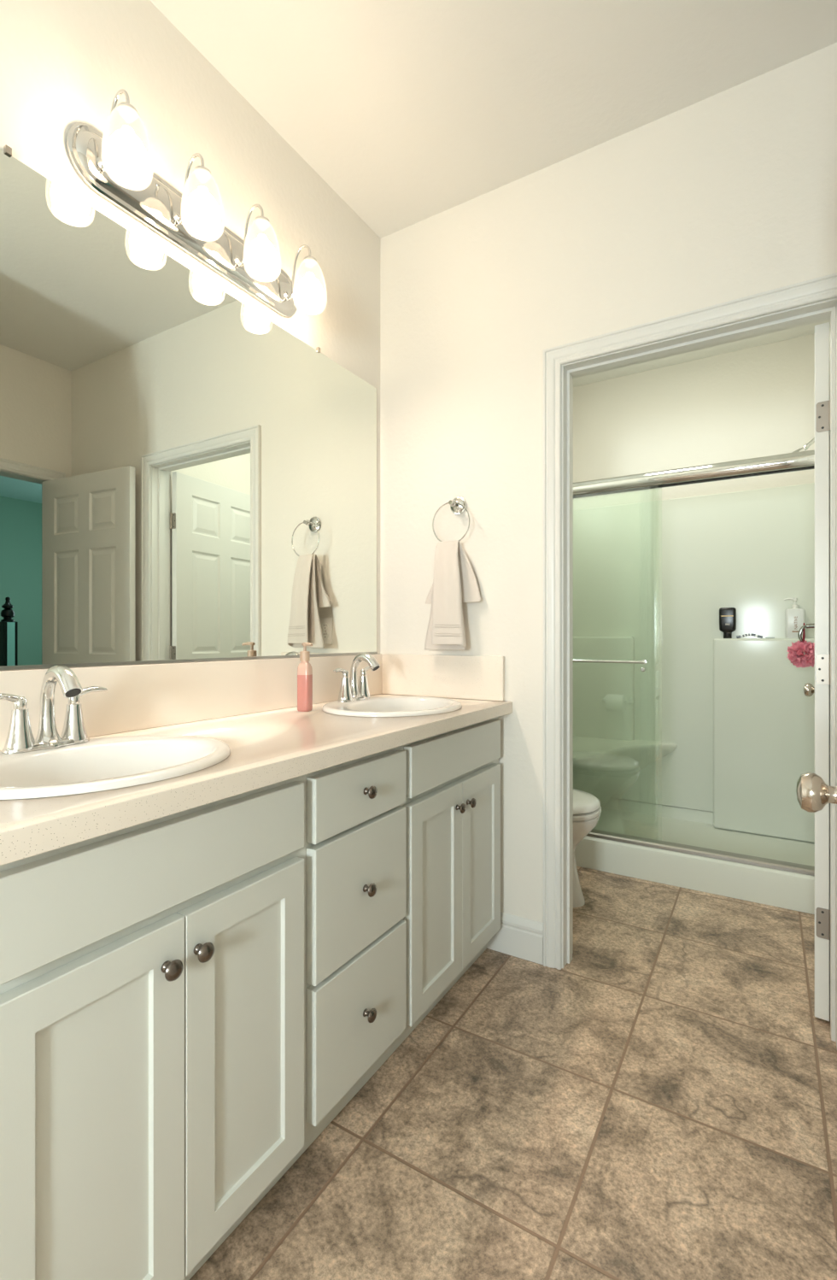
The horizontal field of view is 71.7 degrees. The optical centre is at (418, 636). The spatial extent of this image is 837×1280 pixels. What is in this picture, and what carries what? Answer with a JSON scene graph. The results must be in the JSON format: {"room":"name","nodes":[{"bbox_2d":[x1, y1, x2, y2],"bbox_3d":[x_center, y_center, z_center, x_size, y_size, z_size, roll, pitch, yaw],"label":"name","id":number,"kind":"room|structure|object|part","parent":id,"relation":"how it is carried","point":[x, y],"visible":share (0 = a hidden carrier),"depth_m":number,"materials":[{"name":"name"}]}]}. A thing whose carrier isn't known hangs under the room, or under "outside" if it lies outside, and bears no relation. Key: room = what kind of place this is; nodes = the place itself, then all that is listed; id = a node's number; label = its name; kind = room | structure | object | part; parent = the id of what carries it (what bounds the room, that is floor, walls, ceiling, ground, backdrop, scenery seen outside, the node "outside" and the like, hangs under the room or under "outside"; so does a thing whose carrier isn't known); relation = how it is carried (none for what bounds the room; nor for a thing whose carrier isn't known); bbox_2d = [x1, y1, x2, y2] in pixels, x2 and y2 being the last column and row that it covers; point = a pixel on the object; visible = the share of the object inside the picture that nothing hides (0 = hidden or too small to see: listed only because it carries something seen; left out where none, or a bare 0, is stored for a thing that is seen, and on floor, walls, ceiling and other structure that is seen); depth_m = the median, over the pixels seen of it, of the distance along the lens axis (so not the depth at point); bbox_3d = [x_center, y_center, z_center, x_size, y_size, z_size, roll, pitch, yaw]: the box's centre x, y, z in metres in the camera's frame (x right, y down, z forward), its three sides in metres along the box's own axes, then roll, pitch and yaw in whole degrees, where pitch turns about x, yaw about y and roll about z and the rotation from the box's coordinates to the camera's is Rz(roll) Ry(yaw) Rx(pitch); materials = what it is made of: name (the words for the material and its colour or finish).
{"room":"bathroom","nodes":[
{"label":"bathroom","id":0,"kind":"room"},
{"bbox_2d":[0,0,380,670],"bbox_3d":[-1.149,-0.249,0.856,0.120,2.788,3.885,0,0,31],"label":"wall","id":1,"kind":"structure","parent":0,"point":[64,64],"depth_m":1.57,"materials":[{"name":"white paint"}]},
{"bbox_2d":[0,144,377,670],"bbox_3d":[-0.601,-0.476,1.642,0.010,1.094,1.673,0,0,31],"label":"wall mirror","id":2,"kind":"object","parent":1,"relation":"attached to","point":[184,477],"visible":1,"depth_m":1.51,"materials":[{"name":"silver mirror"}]},
{"bbox_2d":[65,88,327,317],"bbox_3d":[-0.533,-1.149,1.593,0.176,0.207,0.752,0,0,31],"label":"vanity light","id":3,"kind":"object","parent":1,"relation":"attached to","point":[116,163],"visible":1,"depth_m":1.49,"materials":[{"name":"white glass"}]},
{"bbox_3d":[-0.704,-1.173,1.342,0.114,0.160,0.026,0,0,31],"label":"arm","id":4,"kind":"part","parent":3,"relation":"part of","materials":[{"name":"silver metal"}]},
{"bbox_3d":[-0.659,-1.118,1.315,0.106,0.146,0.106,0,0,31],"label":"lamp shade","id":5,"kind":"part","parent":3,"relation":"part of","materials":[{"name":"white glass"}]},
{"bbox_3d":[-0.659,-1.099,1.315,0.087,0.105,0.087,0,0,31],"label":"bulb","id":6,"kind":"part","parent":3,"relation":"part of","materials":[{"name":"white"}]},
{"bbox_3d":[-0.599,-1.173,1.517,0.114,0.160,0.026,0,0,31],"label":"arm","id":7,"kind":"part","parent":3,"relation":"part of","materials":[{"name":"silver metal"}]},
{"bbox_3d":[-0.554,-1.099,1.490,0.087,0.105,0.087,0,0,31],"label":"bulb","id":8,"kind":"part","parent":3,"relation":"part of","materials":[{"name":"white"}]},
{"bbox_3d":[-0.554,-1.118,1.490,0.106,0.146,0.106,0,0,31],"label":"lamp shade","id":9,"kind":"part","parent":3,"relation":"part of","materials":[{"name":"white glass"}]},
{"bbox_3d":[-0.494,-1.173,1.693,0.114,0.160,0.026,0,0,31],"label":"arm","id":10,"kind":"part","parent":3,"relation":"part of","materials":[{"name":"silver metal"}]},
{"bbox_3d":[-0.449,-1.118,1.665,0.106,0.146,0.106,0,0,31],"label":"lamp shade","id":11,"kind":"part","parent":3,"relation":"part of","materials":[{"name":"white glass"}]},
{"bbox_3d":[-0.449,-1.099,1.665,0.087,0.105,0.087,0,0,31],"label":"bulb","id":12,"kind":"part","parent":3,"relation":"part of","materials":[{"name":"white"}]},
{"bbox_3d":[-0.390,-1.173,1.867,0.114,0.160,0.026,0,0,31],"label":"arm","id":13,"kind":"part","parent":3,"relation":"part of","materials":[{"name":"silver metal"}]},
{"bbox_3d":[-0.344,-1.118,1.840,0.106,0.146,0.106,0,0,31],"label":"lamp shade","id":14,"kind":"part","parent":3,"relation":"part of","materials":[{"name":"white glass"}]},
{"bbox_3d":[-0.344,-1.099,1.840,0.087,0.105,0.087,0,0,31],"label":"bulb","id":15,"kind":"part","parent":3,"relation":"part of","materials":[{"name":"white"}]},
{"bbox_2d":[0,653,504,750],"bbox_3d":[-0.360,0.152,1.518,0.550,0.162,1.708,0,0,31],"label":"backsplash","id":16,"kind":"structure","parent":1,"relation":"attached to","point":[146,695],"depth_m":1.67,"materials":[{"name":"stone"}]},
{"bbox_2d":[149,0,836,387],"bbox_3d":[0.375,-1.693,1.000,2.586,0.100,5.700,0,0,31],"label":"ceiling","id":17,"kind":"structure","parent":0,"point":[412,112],"depth_m":1.69,"materials":[{"name":"white paint"}]},
{"bbox_2d":[189,866,836,1279],"bbox_3d":[0.375,1.195,1.000,2.586,0.100,5.700,0,0,31],"label":"floor","id":18,"kind":"structure","parent":0,"point":[660,1103],"depth_m":1.35,"materials":[{"name":"tile"}]},
{"bbox_2d":[0,716,500,1279],"bbox_3d":[-0.341,0.710,1.517,0.582,0.867,1.681,0,0,31],"label":"vanity cabinet","id":19,"kind":"object","parent":18,"relation":"on","point":[190,999],"visible":1,"depth_m":0.99,"materials":[{"name":"white paint"}]},
{"bbox_3d":[-0.463,0.749,0.828,0.026,0.588,0.282,0,0,31],"label":"door","id":20,"kind":"part","parent":19,"relation":"part of","materials":[{"name":"white paint"}]},
{"bbox_3d":[-0.386,0.519,0.904,0.028,0.031,0.031,0,0,31],"label":"knob","id":21,"kind":"part","parent":19,"relation":"part of","materials":[{"name":"grey metal"}]},
{"bbox_3d":[-0.355,0.519,0.956,0.028,0.031,0.031,0,0,31],"label":"knob","id":22,"kind":"part","parent":19,"relation":"part of","materials":[{"name":"grey metal"}]},
{"bbox_3d":[-0.317,0.749,1.072,0.026,0.588,0.282,0,0,31],"label":"door","id":23,"kind":"part","parent":19,"relation":"part of","materials":[{"name":"white paint"}]},
{"bbox_2d":[0,693,512,865],"bbox_3d":[-0.347,0.254,1.510,0.580,0.041,1.708,0,0,31],"label":"countertop","id":24,"kind":"structure","parent":19,"relation":"on","point":[271,747],"depth_m":1.11,"materials":[{"name":"stone"}]},
{"bbox_2d":[0,664,107,754],"bbox_3d":[-0.740,0.139,1.161,0.184,0.167,0.161,0,0,-18],"label":"faucet","id":25,"kind":"object","parent":24,"relation":"on","point":[20,738],"visible":1,"depth_m":1.14,"materials":[{"name":"silver metal"}]},
{"bbox_3d":[-0.782,0.122,1.095,0.022,0.034,0.078,0,0,26],"label":"lever","id":26,"kind":"part","parent":25,"relation":"part of","materials":[{"name":"silver metal"}]},
{"bbox_3d":[-0.770,0.179,1.120,0.051,0.078,0.051,0,0,31],"label":"handle","id":27,"kind":"part","parent":25,"relation":"part of","materials":[{"name":"silver metal"}]},
{"bbox_3d":[-0.742,0.215,1.162,0.055,0.015,0.160,0,0,31],"label":"plate","id":28,"kind":"part","parent":25,"relation":"part of","materials":[{"name":"silver metal"}]},
{"bbox_3d":[-0.715,0.137,1.146,0.142,0.165,0.073,0,0,31],"label":"spout","id":29,"kind":"part","parent":25,"relation":"part of","materials":[{"name":"silver metal"}]},
{"bbox_3d":[-0.718,0.179,1.208,0.051,0.078,0.051,0,0,31],"label":"handle","id":30,"kind":"part","parent":25,"relation":"part of","materials":[{"name":"silver metal"}]},
{"bbox_3d":[-0.702,0.122,1.230,0.022,0.034,0.078,0,0,36],"label":"lever","id":31,"kind":"part","parent":25,"relation":"part of","materials":[{"name":"silver metal"}]},
{"bbox_2d":[0,734,230,799],"bbox_3d":[-0.597,0.293,1.070,0.440,0.144,0.500,0,0,31],"label":"sink","id":32,"kind":"object","parent":24,"relation":"in","point":[101,764],"visible":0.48,"depth_m":1.14,"materials":[{"name":"white ceramic"}]},
{"bbox_2d":[297,642,312,711],"bbox_3d":[-0.350,0.126,1.818,0.054,0.216,0.041,0,0,14],"label":"soap dispenser","id":33,"kind":"object","parent":24,"relation":"on","point":[304,669],"visible":1,"depth_m":1.80,"materials":[{"name":"pink plastic"}]},
{"bbox_2d":[333,652,380,702],"bbox_3d":[-0.220,0.139,2.027,0.184,0.167,0.161,0,0,-18],"label":"faucet","id":34,"kind":"object","parent":24,"relation":"on","point":[350,690],"visible":1,"depth_m":2.00,"materials":[{"name":"silver metal"}]},
{"bbox_3d":[-0.263,0.122,1.961,0.022,0.034,0.078,0,0,26],"label":"lever","id":35,"kind":"part","parent":34,"relation":"part of","materials":[{"name":"silver metal"}]},
{"bbox_3d":[-0.251,0.179,1.986,0.051,0.078,0.051,0,0,31],"label":"handle","id":36,"kind":"part","parent":34,"relation":"part of","materials":[{"name":"silver metal"}]},
{"bbox_3d":[-0.222,0.215,2.028,0.055,0.015,0.160,0,0,31],"label":"plate","id":37,"kind":"part","parent":34,"relation":"part of","materials":[{"name":"silver metal"}]},
{"bbox_3d":[-0.198,0.179,2.074,0.051,0.078,0.051,0,0,31],"label":"handle","id":38,"kind":"part","parent":34,"relation":"part of","materials":[{"name":"silver metal"}]},
{"bbox_3d":[-0.195,0.137,2.012,0.142,0.165,0.073,0,0,31],"label":"spout","id":39,"kind":"part","parent":34,"relation":"part of","materials":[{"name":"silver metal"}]},
{"bbox_3d":[-0.182,0.122,2.096,0.022,0.034,0.078,0,0,36],"label":"lever","id":40,"kind":"part","parent":34,"relation":"part of","materials":[{"name":"silver metal"}]},
{"bbox_2d":[322,695,462,716],"bbox_3d":[-0.084,0.293,1.924,0.440,0.144,0.500,0,0,31],"label":"sink","id":41,"kind":"object","parent":24,"relation":"in","point":[400,706],"visible":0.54,"depth_m":2.00,"materials":[{"name":"white ceramic"}]},
{"bbox_3d":[-0.135,0.887,1.375,0.026,0.282,0.357,0,0,31],"label":"drawer","id":42,"kind":"part","parent":19,"relation":"part of","materials":[{"name":"white paint"}]},
{"bbox_3d":[-0.135,0.591,1.375,0.026,0.286,0.357,0,0,31],"label":"drawer","id":43,"kind":"part","parent":19,"relation":"part of","materials":[{"name":"white paint"}]},
{"bbox_3d":[-0.135,0.367,1.375,0.026,0.137,0.357,0,0,31],"label":"drawer","id":44,"kind":"part","parent":19,"relation":"part of","materials":[{"name":"white paint"}]},
{"bbox_3d":[-0.114,0.885,1.357,0.028,0.031,0.031,0,0,31],"label":"knob","id":45,"kind":"part","parent":19,"relation":"part of","materials":[{"name":"grey metal"}]},
{"bbox_3d":[-0.114,0.592,1.357,0.028,0.031,0.031,0,0,31],"label":"knob","id":46,"kind":"part","parent":19,"relation":"part of","materials":[{"name":"grey metal"}]},
{"bbox_3d":[-0.113,0.364,1.359,0.028,0.031,0.031,0,0,31],"label":"knob","id":47,"kind":"part","parent":19,"relation":"part of","materials":[{"name":"grey metal"}]},
{"bbox_3d":[0.048,0.746,1.679,0.026,0.586,0.300,0,0,31],"label":"door","id":48,"kind":"part","parent":19,"relation":"part of","materials":[{"name":"white paint"}]},
{"bbox_3d":[0.129,0.521,1.762,0.028,0.031,0.031,0,0,31],"label":"knob","id":49,"kind":"part","parent":19,"relation":"part of","materials":[{"name":"grey metal"}]},
{"bbox_3d":[0.167,0.523,1.824,0.028,0.031,0.031,0,0,31],"label":"knob","id":50,"kind":"part","parent":19,"relation":"part of","materials":[{"name":"grey metal"}]},
{"bbox_3d":[0.203,0.746,1.938,0.026,0.586,0.300,0,0,31],"label":"door","id":51,"kind":"part","parent":19,"relation":"part of","materials":[{"name":"white paint"}]},
{"bbox_2d":[573,788,601,907],"bbox_3d":[0.486,0.757,2.612,0.652,0.775,0.450,0,0,31],"label":"toilet","id":52,"kind":"object","parent":18,"relation":"on","point":[587,809],"visible":0.2,"depth_m":2.43,"materials":[{"name":"white ceramic"}]},
{"bbox_3d":[0.576,0.711,2.558,0.434,0.036,0.362,0,0,31],"label":"lid","id":53,"kind":"part","parent":52,"relation":"part of","materials":[{"name":"white ceramic"}]},
{"bbox_3d":[0.582,0.744,2.555,0.428,0.020,0.364,0,0,31],"label":"seat","id":54,"kind":"part","parent":52,"relation":"part of","materials":[{"name":"white ceramic"}]},
{"bbox_2d":[573,482,815,914],"bbox_3d":[1.302,0.157,3.116,1.553,1.974,0.914,0,0,31],"label":"shower surround","id":55,"kind":"object","parent":18,"relation":"on","point":[718,725],"visible":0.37,"depth_m":3.35,"materials":[{"name":"white"}]},
{"bbox_3d":[1.009,0.866,3.336,0.783,0.454,0.799,0,0,31],"label":"corner seat","id":56,"kind":"part","parent":55,"relation":"part of","materials":[{"name":"white plastic"}]},
{"bbox_2d":[573,449,815,875],"bbox_3d":[1.088,0.104,2.759,1.509,1.778,0.094,0,0,31],"label":"shower door","id":57,"kind":"structure","parent":55,"relation":"attached to","point":[801,460],"depth_m":2.64,"materials":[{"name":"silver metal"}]},
{"bbox_3d":[1.096,-0.747,2.772,1.509,0.076,0.064,0,0,31],"label":"header rail","id":58,"kind":"part","parent":57,"relation":"part of","materials":[{"name":"silver metal"}]},
{"bbox_2d":[719,607,736,638],"bbox_3d":[1.765,-0.078,3.309,0.086,0.175,0.043,0,0,31],"label":"shampoo bottle","id":59,"kind":"object","parent":55,"relation":"on","point":[727,615],"visible":1,"depth_m":3.29,"materials":[{"name":"black plastic"}]},
{"bbox_2d":[736,633,763,638],"bbox_3d":[1.857,-0.004,3.250,0.131,0.027,0.012,0,0,31],"label":"soap dish","id":60,"kind":"object","parent":55,"relation":"on","point":[749,634],"visible":1,"depth_m":3.25,"materials":[{"name":"white"}]},
{"bbox_2d":[784,597,804,638],"bbox_3d":[2.039,-0.101,3.144,0.095,0.222,0.051,0,0,31],"label":"wash bottle","id":61,"kind":"object","parent":55,"relation":"on","point":[795,616],"visible":0.94,"depth_m":3.13,"materials":[{"name":"white plastic"}]},
{"bbox_2d":[798,623,815,641],"bbox_3d":[1.869,-0.045,2.727,0.138,0.150,0.150,0,0,31],"label":"shower valve","id":62,"kind":"object","parent":55,"relation":"attached to","point":[807,625],"visible":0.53,"depth_m":2.75,"materials":[{"name":"silver metal"}]},
{"bbox_2d":[786,622,815,667],"bbox_3d":[1.828,0.041,2.755,0.135,0.213,0.132,0,0,31],"label":"bath pouf","id":63,"kind":"object","parent":62,"relation":"hanging from","point":[795,654],"visible":0.97,"depth_m":2.73,"materials":[{"name":"pink"}]},
{"bbox_3d":[1.830,-0.011,2.752,0.017,0.109,0.009,0,0,-22],"label":"hanging cord","id":64,"kind":"part","parent":63,"relation":"part of","materials":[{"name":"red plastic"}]},
{"bbox_2d":[380,42,836,922],"bbox_3d":[0.925,-0.249,1.809,2.456,2.788,0.115,0,0,31],"label":"wall","id":65,"kind":"structure","parent":0,"point":[731,194],"depth_m":2.06,"materials":[{"name":"white paint"}]},
{"bbox_2d":[432,496,470,541],"bbox_3d":[0.136,-0.437,2.175,0.158,0.190,0.070,0,0,31],"label":"towel ring","id":66,"kind":"object","parent":65,"relation":"attached to","point":[458,506],"visible":1,"depth_m":2.18,"materials":[{"name":"silver metal"}]},
{"bbox_2d":[424,540,481,650],"bbox_3d":[0.113,-0.153,2.150,0.234,0.404,0.102,0,0,31],"label":"hand towel","id":67,"kind":"object","parent":66,"relation":"hanging from","point":[455,581],"visible":1,"depth_m":2.12,"materials":[{"name":"beige fabric"}]},
{"bbox_2d":[487,911,543,964],"bbox_3d":[0.138,1.075,2.207,0.696,0.140,0.014,0,0,31],"label":"baseboard","id":68,"kind":"structure","parent":65,"relation":"attached to","point":[518,936],"depth_m":2.07,"materials":[{"name":"white paint"}]},
{"bbox_2d":[543,272,836,969],"bbox_3d":[0.824,0.073,1.792,0.904,2.144,0.018,0,0,31],"label":"trim","id":69,"kind":"structure","parent":65,"relation":"attached to","point":[824,288],"depth_m":2.00,"materials":[{"name":"white paint"}]},
{"bbox_2d":[562,298,836,1047],"bbox_3d":[0.858,0.096,1.849,0.808,2.098,0.114,0,0,31],"label":"trim","id":70,"kind":"structure","parent":65,"relation":"attached to","point":[824,310],"depth_m":1.90,"materials":[{"name":"white paint"}]},
{"bbox_2d":[575,319,827,378],"bbox_3d":[0.893,0.073,1.907,0.904,2.144,0.018,0,0,31],"label":"trim","id":71,"kind":"structure","parent":65,"relation":"attached to","point":[827,320],"depth_m":1.87,"materials":[{"name":"white paint"}]},
{"bbox_2d":[804,322,830,1021],"bbox_3d":[1.420,0.103,2.022,0.161,2.063,0.765,0,0,36],"label":"door","id":72,"kind":"structure","parent":65,"relation":"in","point":[822,689],"depth_m":1.72,"materials":[{"name":"white paint"}]},
{"bbox_3d":[1.571,0.213,2.308,0.062,0.066,0.066,0,0,36],"label":"knob","id":73,"kind":"part","parent":72,"relation":"part of","materials":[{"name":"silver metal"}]},
{"bbox_2d":[573,333,815,812],"bbox_3d":[1.563,-0.249,3.552,1.555,2.788,0.100,0,0,31],"label":"wall","id":74,"kind":"structure","parent":0,"point":[759,401],"depth_m":3.43,"materials":[{"name":"white paint"}]},
{"bbox_2d":[796,772,836,812],"bbox_3d":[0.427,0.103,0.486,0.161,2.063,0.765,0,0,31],"label":"door knob","id":75,"kind":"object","parent":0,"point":[813,794],"depth_m":0.78,"materials":[{"name":"silver metal"}]},
{"bbox_3d":[1.840,-0.249,2.386,0.120,2.788,1.815,0,0,31],"label":"wall","id":76,"kind":"structure","parent":0,"visible":0},
{"bbox_2d":[792,437,815,452],"bbox_3d":[1.840,-0.892,2.686,0.189,0.133,0.058,0,0,31],"label":"shower fixture","id":77,"kind":"object","parent":76,"relation":"attached to","point":[806,446],"visible":0.36,"depth_m":2.70,"materials":[{"name":"silver metal"}]},
{"bbox_3d":[1.865,-0.916,2.671,0.130,0.066,0.018,0,0,31],"label":"shower arm","id":78,"kind":"part","parent":77,"relation":"part of","materials":[{"name":"silver metal"}]}
]}

